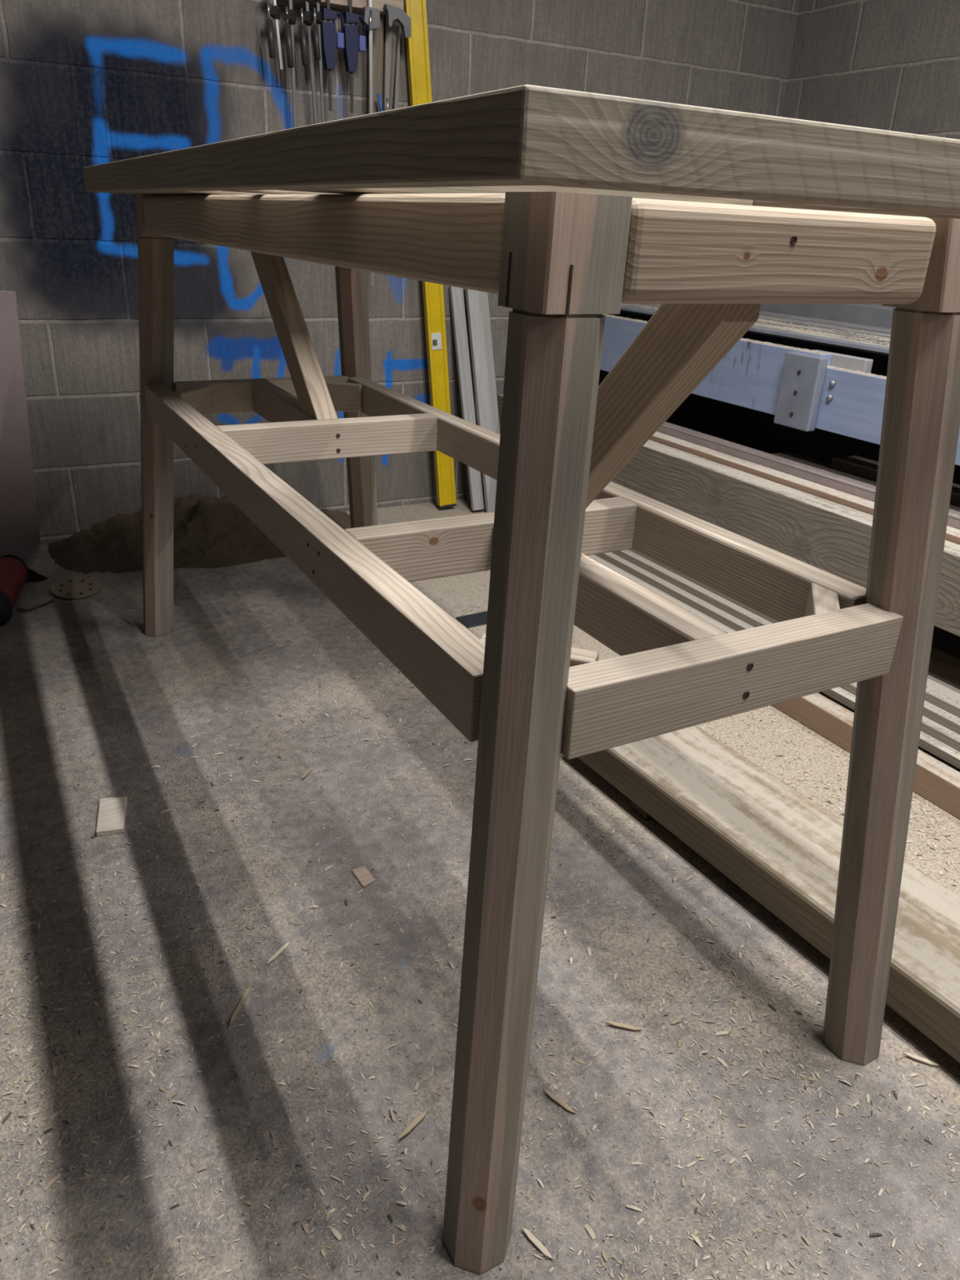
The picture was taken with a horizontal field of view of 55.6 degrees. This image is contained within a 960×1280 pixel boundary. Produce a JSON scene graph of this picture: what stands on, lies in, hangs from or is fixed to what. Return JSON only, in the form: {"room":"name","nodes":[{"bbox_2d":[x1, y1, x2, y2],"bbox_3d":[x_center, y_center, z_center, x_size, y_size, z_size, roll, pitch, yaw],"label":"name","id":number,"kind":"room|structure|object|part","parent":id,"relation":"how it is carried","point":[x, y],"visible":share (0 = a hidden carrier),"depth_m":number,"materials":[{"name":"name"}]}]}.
{"room":"woodworking shop","nodes":[
{"label":"woodworking shop","id":0,"kind":"room"},
{"bbox_2d":[0,0,800,544],"bbox_3d":[-1.160,-1.753,2.709,5.620,3.000,0.001,-11,28,-27],"label":"wall","id":1,"kind":"structure","parent":0,"point":[83,83],"depth_m":3.09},
{"bbox_2d":[284,0,404,15],"bbox_3d":[-0.450,-2.118,2.917,0.423,0.150,0.064,-11,28,-27],"label":"hanging rail","id":2,"kind":"object","parent":1,"relation":"attached to","point":[357,5],"visible":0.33,"depth_m":2.95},
{"bbox_2d":[266,0,283,69],"bbox_3d":[-0.638,-1.940,2.810,0.027,0.301,0.062,8,25,12],"label":"clamp","id":3,"kind":"object","parent":2,"relation":"hanging from","point":[274,12],"visible":1,"depth_m":2.82,"materials":[{"name":"metal"}]},
{"bbox_3d":[-0.649,-1.865,2.825,0.019,0.101,0.019,-14,29,-25],"label":"handle","id":4,"kind":"part","parent":3,"relation":"part of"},
{"bbox_2d":[283,0,297,128],"bbox_3d":[-0.596,-1.849,2.880,0.025,0.520,0.058,6,25,8],"label":"clamp","id":5,"kind":"object","parent":2,"relation":"hanging from","point":[290,16],"visible":0.78,"depth_m":2.86,"materials":[{"name":"grey metal"}]},
{"bbox_3d":[-0.598,-1.863,2.856,0.021,0.115,0.021,-14,29,-25],"label":"handle","id":6,"kind":"part","parent":5,"relation":"part of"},
{"bbox_2d":[299,0,317,124],"bbox_3d":[-0.547,-1.881,2.894,0.030,0.470,0.065,9,25,13],"label":"clamp","id":7,"kind":"object","parent":2,"relation":"hanging from","point":[307,18],"visible":0.81,"depth_m":2.88,"materials":[{"name":"grey metal"}]},
{"bbox_3d":[-0.556,-1.877,2.875,0.020,0.108,0.020,-14,29,-25],"label":"handle","id":8,"kind":"part","parent":7,"relation":"part of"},
{"bbox_2d":[312,0,324,122],"bbox_3d":[-0.516,-1.887,2.910,0.022,0.470,0.053,6,25,8],"label":"clamp","id":9,"kind":"object","parent":2,"relation":"hanging from","point":[317,15],"visible":0.8,"depth_m":2.89,"materials":[{"name":"grey metal"}]},
{"bbox_3d":[-0.518,-1.895,2.888,0.018,0.093,0.018,-14,29,-25],"label":"handle","id":10,"kind":"part","parent":9,"relation":"part of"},
{"bbox_2d":[320,0,344,111],"bbox_3d":[-0.472,-1.929,2.922,0.075,0.400,0.039,-11,28,-27],"label":"clamp","id":11,"kind":"object","parent":2,"relation":"hanging from","point":[331,41],"visible":1,"depth_m":2.91,"materials":[{"name":"metal"}]},
{"bbox_2d":[342,0,365,112],"bbox_3d":[-0.406,-1.941,2.956,0.075,0.400,0.039,-11,28,-27],"label":"clamp","id":12,"kind":"object","parent":2,"relation":"hanging from","point":[354,44],"visible":1,"depth_m":2.95,"materials":[{"name":"metal"}]},
{"bbox_2d":[360,0,379,286],"bbox_3d":[-0.369,-1.710,3.092,0.054,0.950,0.044,-11,28,-27],"label":"clamp","id":13,"kind":"object","parent":2,"relation":"hanging from","point":[371,15],"visible":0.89,"depth_m":2.96,"materials":[{"name":"metal"}]},
{"bbox_3d":[-0.354,-2.000,2.940,0.010,0.055,0.010,9,20,14],"label":"screw handle","id":14,"kind":"part","parent":13,"relation":"part of","materials":[{"name":"metal"}]},
{"bbox_2d":[366,13,383,114],"bbox_3d":[-0.360,-1.865,3.114,0.050,0.555,0.020,-9,27,-27],"label":"timber offcut","id":15,"kind":"object","parent":2,"relation":"hanging from","point":[377,34],"visible":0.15,"depth_m":3.07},
{"bbox_2d":[382,14,400,111],"bbox_3d":[-0.309,-1.855,3.150,0.054,0.510,0.018,-9,27,-27],"label":"timber offcut","id":16,"kind":"object","parent":2,"relation":"hanging from","point":[389,33],"visible":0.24,"depth_m":3.09,"materials":[{"name":"grey wood"}]},
{"bbox_2d":[383,4,411,109],"bbox_3d":[-0.277,-1.939,3.042,0.091,0.296,0.022,-11,28,-27],"label":"g-clamp","id":17,"kind":"object","parent":2,"relation":"hanging from","point":[393,13],"visible":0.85,"depth_m":3.00,"materials":[{"name":"grey metal"}]},
{"bbox_3d":[-0.272,-2.035,2.998,0.091,0.084,0.022,-11,28,-27],"label":"frame","id":18,"kind":"part","parent":17,"relation":"part of","materials":[{"name":"grey metal"}]},
{"bbox_3d":[-0.340,-1.594,3.214,0.340,0.018,0.104,-11,28,-27],"label":"wall shelf","id":19,"kind":"object","parent":1,"relation":"attached to","visible":0},
{"bbox_2d":[377,93,389,111],"bbox_3d":[-0.322,-1.724,3.142,0.076,0.276,0.076,-11,28,-27],"label":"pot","id":20,"kind":"object","parent":19,"relation":"on","point":[379,98],"visible":0.12,"depth_m":3.09,"materials":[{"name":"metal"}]},
{"bbox_2d":[0,496,959,1279],"bbox_3d":[0.045,0.935,0.697,6.200,0.100,6.400,-11,28,-27],"label":"floor","id":21,"kind":"structure","parent":0,"point":[100,626],"depth_m":1.41,"materials":[{"name":"concrete"}]},
{"bbox_2d":[0,290,41,559],"bbox_3d":[-1.681,-0.655,2.834,0.553,0.867,0.125,-10,28,-26],"label":"sheet","id":22,"kind":"object","parent":21,"relation":"on","point":[20,535],"visible":1,"depth_m":2.94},
{"bbox_2d":[0,555,54,626],"bbox_3d":[-1.367,-0.157,2.684,0.195,0.118,0.357,-3,25,-13],"label":"power tool","id":23,"kind":"object","parent":21,"relation":"on","point":[13,570],"visible":1,"depth_m":2.65,"materials":[{"name":"red plastic"}]},
{"bbox_2d":[26,568,48,581],"bbox_3d":[-1.579,-0.205,2.854,0.411,0.020,0.158,-8,27,-23],"label":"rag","id":24,"kind":"object","parent":21,"relation":"on","point":[32,575],"visible":0.34,"depth_m":2.88,"materials":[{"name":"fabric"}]},
{"bbox_2d":[50,577,100,599],"bbox_3d":[-1.244,-0.161,2.801,0.140,0.019,0.139,-11,28,-27],"label":"disc","id":25,"kind":"object","parent":21,"relation":"on","point":[71,588],"visible":1,"depth_m":2.80,"materials":[{"name":"paper"}]},
{"bbox_2d":[96,796,127,836],"bbox_3d":[-0.717,0.342,1.776,0.051,0.012,0.113,-5,26,-17],"label":"wood offcut","id":26,"kind":"object","parent":21,"relation":"on","point":[112,811],"visible":1,"depth_m":1.76,"materials":[{"name":"beige wood"}]},
{"bbox_2d":[47,493,351,574],"bbox_3d":[-0.893,-0.382,3.188,1.135,0.139,0.546,-11,28,-27],"label":"heap","id":27,"kind":"object","parent":21,"relation":"on","point":[213,532],"visible":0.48,"depth_m":3.18,"materials":[{"name":"brown soil"}]},
{"bbox_2d":[229,982,252,1025],"bbox_3d":[-0.360,0.547,1.371,0.007,0.007,0.085,6,25,8],"label":"splinter","id":28,"kind":"object","parent":21,"relation":"on","point":[246,993],"visible":1,"depth_m":1.37,"materials":[{"name":"beige wood"}]},
{"bbox_2d":[266,941,289,964],"bbox_3d":[-0.325,0.504,1.468,0.007,0.006,0.060,14,27,23],"label":"splinter","id":29,"kind":"object","parent":21,"relation":"on","point":[284,947],"visible":1,"depth_m":1.47,"materials":[{"name":"beige wood"}]},
{"bbox_2d":[302,767,311,778],"bbox_3d":[-0.370,0.284,1.943,0.007,0.005,0.050,9,25,12],"label":"splinter","id":30,"kind":"object","parent":21,"relation":"on","point":[308,771],"visible":1,"depth_m":1.94,"materials":[{"name":"beige wood"}]},
{"bbox_2d":[351,866,375,887],"bbox_3d":[-0.210,0.429,1.649,0.029,0.004,0.053,-11,28,-27],"label":"wood offcut","id":31,"kind":"object","parent":21,"relation":"on","point":[364,877],"visible":1,"depth_m":1.65,"materials":[{"name":"beige wood"}]},
{"bbox_2d":[398,1109,428,1140],"bbox_3d":[-0.088,0.639,1.200,0.007,0.006,0.060,20,30,33],"label":"splinter","id":32,"kind":"object","parent":21,"relation":"on","point":[421,1117],"visible":1,"depth_m":1.20,"materials":[{"name":"beige wood"}]},
{"bbox_2d":[403,0,456,508],"bbox_3d":[-0.179,-1.369,3.397,0.240,1.795,0.061,4,25,3],"label":"spirit level","id":33,"kind":"object","parent":21,"relation":"on","point":[416,46],"visible":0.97,"depth_m":3.45,"materials":[{"name":"yellow metal"}]},
{"bbox_2d":[448,285,484,511],"bbox_3d":[-0.051,-0.953,3.630,0.052,0.855,0.214,-18,32,-37],"label":"board","id":34,"kind":"object","parent":21,"relation":"on","point":[456,295],"visible":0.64,"depth_m":3.59,"materials":[{"name":"grey metal"}]},
{"bbox_2d":[456,610,487,627],"bbox_3d":[0.031,-0.070,2.759,0.205,0.004,0.080,-12,29,-30],"label":"strip","id":35,"kind":"object","parent":21,"relation":"on","point":[478,619],"visible":0.48,"depth_m":2.73,"materials":[{"name":"grey metal"}]},
{"bbox_2d":[0,512,959,1279],"bbox_3d":[-0.243,0.232,2.072,2.011,0.004,3.160,-11,28,-27],"label":"wood shavings","id":36,"kind":"object","parent":21,"relation":"on","point":[335,1233],"visible":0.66,"depth_m":1.30},
{"bbox_2d":[464,288,500,511],"bbox_3d":[0.026,-0.956,3.643,0.090,0.857,0.244,-14,29,-32],"label":"straightedge","id":37,"kind":"object","parent":21,"relation":"on","point":[477,301],"visible":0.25,"depth_m":3.60,"materials":[{"name":"silver metal"}]},
{"bbox_2d":[83,84,959,1274],"bbox_3d":[-0.152,-0.239,1.720,0.721,1.163,1.975,-11,28,-27],"label":"workbench","id":38,"kind":"object","parent":21,"relation":"on","point":[570,207],"visible":1,"depth_m":0.95,"materials":[{"name":"beige wood"}]},
{"bbox_3d":[-0.821,-0.517,2.316,0.075,1.130,0.075,-6,31,-29],"label":"leg","id":39,"kind":"part","parent":38,"relation":"part of","materials":[{"name":"wood"}]},
{"bbox_3d":[-0.556,-0.638,2.366,0.459,0.075,0.047,-11,28,-27],"label":"rail","id":40,"kind":"part","parent":38,"relation":"part of","materials":[{"name":"brown wood"}]},
{"bbox_3d":[-0.392,-0.263,1.565,0.047,0.075,1.696,-11,28,-27],"label":"long rail","id":41,"kind":"part","parent":38,"relation":"part of","materials":[{"name":"beige wood"}]},
{"bbox_3d":[-0.313,-0.426,1.929,0.472,0.075,0.047,-11,28,-27],"label":"cross rail","id":42,"kind":"part","parent":38,"relation":"part of","materials":[{"name":"beige wood"}]},
{"bbox_3d":[-0.341,-0.607,2.561,0.075,1.130,0.075,-15,35,-25],"label":"leg","id":43,"kind":"part","parent":38,"relation":"part of","materials":[{"name":"brown wood"}]},
{"bbox_3d":[0.028,-0.150,1.363,0.472,0.075,0.047,-11,28,-27],"label":"cross rail","id":44,"kind":"part","parent":38,"relation":"part of","materials":[{"name":"beige wood"}]},
{"bbox_3d":[0.033,0.174,0.900,0.075,1.130,0.075,-6,21,-29],"label":"leg","id":45,"kind":"part","parent":38,"relation":"part of","materials":[{"name":"beige wood"}]},
{"bbox_3d":[0.064,-0.348,1.798,0.047,0.075,1.696,-11,28,-27],"label":"long rail","id":46,"kind":"part","parent":38,"relation":"part of","materials":[{"name":"beige wood"}]},
{"bbox_3d":[0.277,0.035,0.985,0.459,0.075,0.047,-11,28,-27],"label":"rail","id":47,"kind":"part","parent":38,"relation":"part of","materials":[{"name":"beige wood"}]},
{"bbox_3d":[0.514,0.084,1.145,0.075,1.130,0.075,-15,24,-25],"label":"leg","id":48,"kind":"part","parent":38,"relation":"part of","materials":[{"name":"beige wood"}]},
{"bbox_2d":[520,1226,553,1260],"bbox_3d":[0.067,0.707,1.067,0.007,0.005,0.050,-21,33,-41],"label":"splinter","id":49,"kind":"object","parent":21,"relation":"on","point":[531,1237],"visible":1,"depth_m":1.06,"materials":[{"name":"beige wood"}]},
{"bbox_2d":[542,1088,575,1114],"bbox_3d":[0.108,0.629,1.241,0.055,0.005,0.007,21,30,34],"label":"splinter","id":50,"kind":"object","parent":21,"relation":"on","point":[557,1100],"visible":1,"depth_m":1.24,"materials":[{"name":"beige wood"}]},
{"bbox_2d":[604,1021,641,1031],"bbox_3d":[0.215,0.578,1.363,0.055,0.005,0.007,7,25,9],"label":"splinter","id":51,"kind":"object","parent":21,"relation":"on","point":[614,1024],"visible":1,"depth_m":1.36,"materials":[{"name":"beige wood"}]},
{"bbox_2d":[631,800,653,820],"bbox_3d":[0.410,0.327,1.905,0.200,0.029,0.050,-12,28,-29],"label":"bearer","id":52,"kind":"object","parent":21,"relation":"on","point":[635,807],"visible":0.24,"depth_m":1.85,"materials":[{"name":"brown wood"}]},
{"bbox_2d":[577,725,959,1062],"bbox_3d":[0.734,0.509,1.399,0.236,0.086,1.750,-12,28,-29],"label":"beam","id":53,"kind":"structure","parent":21,"relation":"on","point":[780,846],"depth_m":1.61,"materials":[{"name":"beige wood"}]},
{"bbox_2d":[600,303,959,484],"bbox_3d":[1.513,-0.475,2.736,1.185,0.885,3.370,-11,28,-27],"label":"table","id":54,"kind":"object","parent":21,"relation":"on","point":[766,397],"visible":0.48,"depth_m":2.81,"materials":[{"name":"white wood"}]},
{"bbox_3d":[0.602,-0.987,3.136,0.045,0.190,1.475,-11,28,-27],"label":"rail","id":55,"kind":"part","parent":54,"relation":"part of","materials":[{"name":"white wood"}]},
{"bbox_2d":[604,302,890,377],"bbox_3d":[1.157,-0.876,2.723,0.620,0.062,2.408,-11,28,-27],"label":"machine sawdust","id":56,"kind":"object","parent":54,"relation":"on","point":[784,327],"visible":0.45,"depth_m":2.75},
{"bbox_2d":[771,452,959,511],"bbox_3d":[1.133,-0.398,2.488,0.100,0.030,0.880,-11,28,-27],"label":"board","id":57,"kind":"object","parent":54,"relation":"on","point":[794,457],"visible":0.23,"depth_m":2.69,"materials":[{"name":"brown wood"}]},
{"bbox_3d":[1.407,-0.320,1.813,0.041,0.165,1.893,-11,28,-27],"label":"rail","id":58,"kind":"part","parent":54,"relation":"part of","materials":[{"name":"white wood"}]},
{"bbox_2d":[830,455,959,506],"bbox_3d":[1.259,-0.377,2.384,0.100,0.030,0.780,-11,28,-27],"label":"board","id":59,"kind":"object","parent":54,"relation":"on","point":[859,466],"visible":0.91,"depth_m":2.60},
{"bbox_2d":[771,693,959,819],"bbox_3d":[0.768,0.132,2.317,0.057,0.068,2.950,-11,28,-27],"label":"batten","id":60,"kind":"object","parent":21,"relation":"on","point":[836,726],"visible":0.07,"depth_m":2.12,"materials":[{"name":"beige wood"}]},
{"bbox_2d":[902,1053,939,1066],"bbox_3d":[0.645,0.613,1.330,0.050,0.005,0.007,12,26,19],"label":"splinter","id":61,"kind":"object","parent":21,"relation":"on","point":[913,1056],"visible":1,"depth_m":1.33,"materials":[{"name":"beige wood"}]},
{"bbox_3d":[0.342,-0.407,3.474,0.300,0.047,0.060,-11,28,-27],"label":"bearer","id":62,"kind":"object","parent":21,"relation":"on","visible":0},
{"bbox_2d":[587,554,959,768],"bbox_3d":[0.955,0.052,2.454,0.332,0.021,3.050,-11,28,-27],"label":"lath","id":63,"kind":"object","parent":62,"relation":"on","point":[940,748],"visible":0.02,"depth_m":2.27,"materials":[{"name":"beige wood"}]},
{"bbox_2d":[595,551,959,751],"bbox_3d":[0.967,0.029,2.456,0.302,0.021,3.060,-11,28,-27],"label":"lath","id":64,"kind":"object","parent":63,"relation":"on","point":[944,737],"visible":0.02,"depth_m":2.67,"materials":[{"name":"beige wood"}]},
{"bbox_2d":[611,549,959,733],"bbox_3d":[0.978,0.004,2.458,0.272,0.021,3.070,-11,28,-27],"label":"lath","id":65,"kind":"object","parent":64,"relation":"on","point":[733,609],"visible":0.02,"depth_m":2.67,"materials":[{"name":"beige wood"}]},
{"bbox_2d":[628,548,959,717],"bbox_3d":[0.990,-0.019,2.459,0.242,0.021,3.080,-11,28,-27],"label":"lath","id":66,"kind":"object","parent":65,"relation":"on","point":[948,666],"visible":0.02,"depth_m":2.23,"materials":[{"name":"beige wood"}]},
{"bbox_2d":[497,394,959,636],"bbox_3d":[0.892,-0.280,2.425,0.080,0.176,3.320,-11,28,-27],"label":"beam","id":67,"kind":"structure","parent":66,"relation":"on","point":[832,541],"depth_m":2.50,"materials":[{"name":"beige wood"}]},
{"bbox_2d":[648,431,959,545],"bbox_3d":[0.955,-0.299,2.454,0.056,0.190,3.320,-11,28,-27],"label":"board","id":68,"kind":"object","parent":66,"relation":"on","point":[758,470],"visible":0.08,"depth_m":2.57,"materials":[{"name":"beige wood"}]},
{"bbox_2d":[656,422,959,529],"bbox_3d":[1.004,-0.320,2.473,0.050,0.215,3.300,-11,28,-27],"label":"wooden board","id":69,"kind":"object","parent":66,"relation":"on","point":[860,489],"visible":0.14,"depth_m":2.63,"materials":[{"name":"beige wood"}]},
{"bbox_2d":[598,425,959,781],"bbox_3d":[0.753,-0.268,2.587,0.405,0.431,2.703,-11,28,-27],"label":"loose sawdust","id":70,"kind":"object","parent":63,"relation":"on","point":[935,672],"visible":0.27,"depth_m":2.55},
{"bbox_2d":[782,0,959,139],"bbox_3d":[2.786,-1.022,1.522,0.001,3.000,6.200,-11,28,-27],"label":"wall","id":71,"kind":"structure","parent":0,"point":[893,65],"depth_m":3.51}
]}

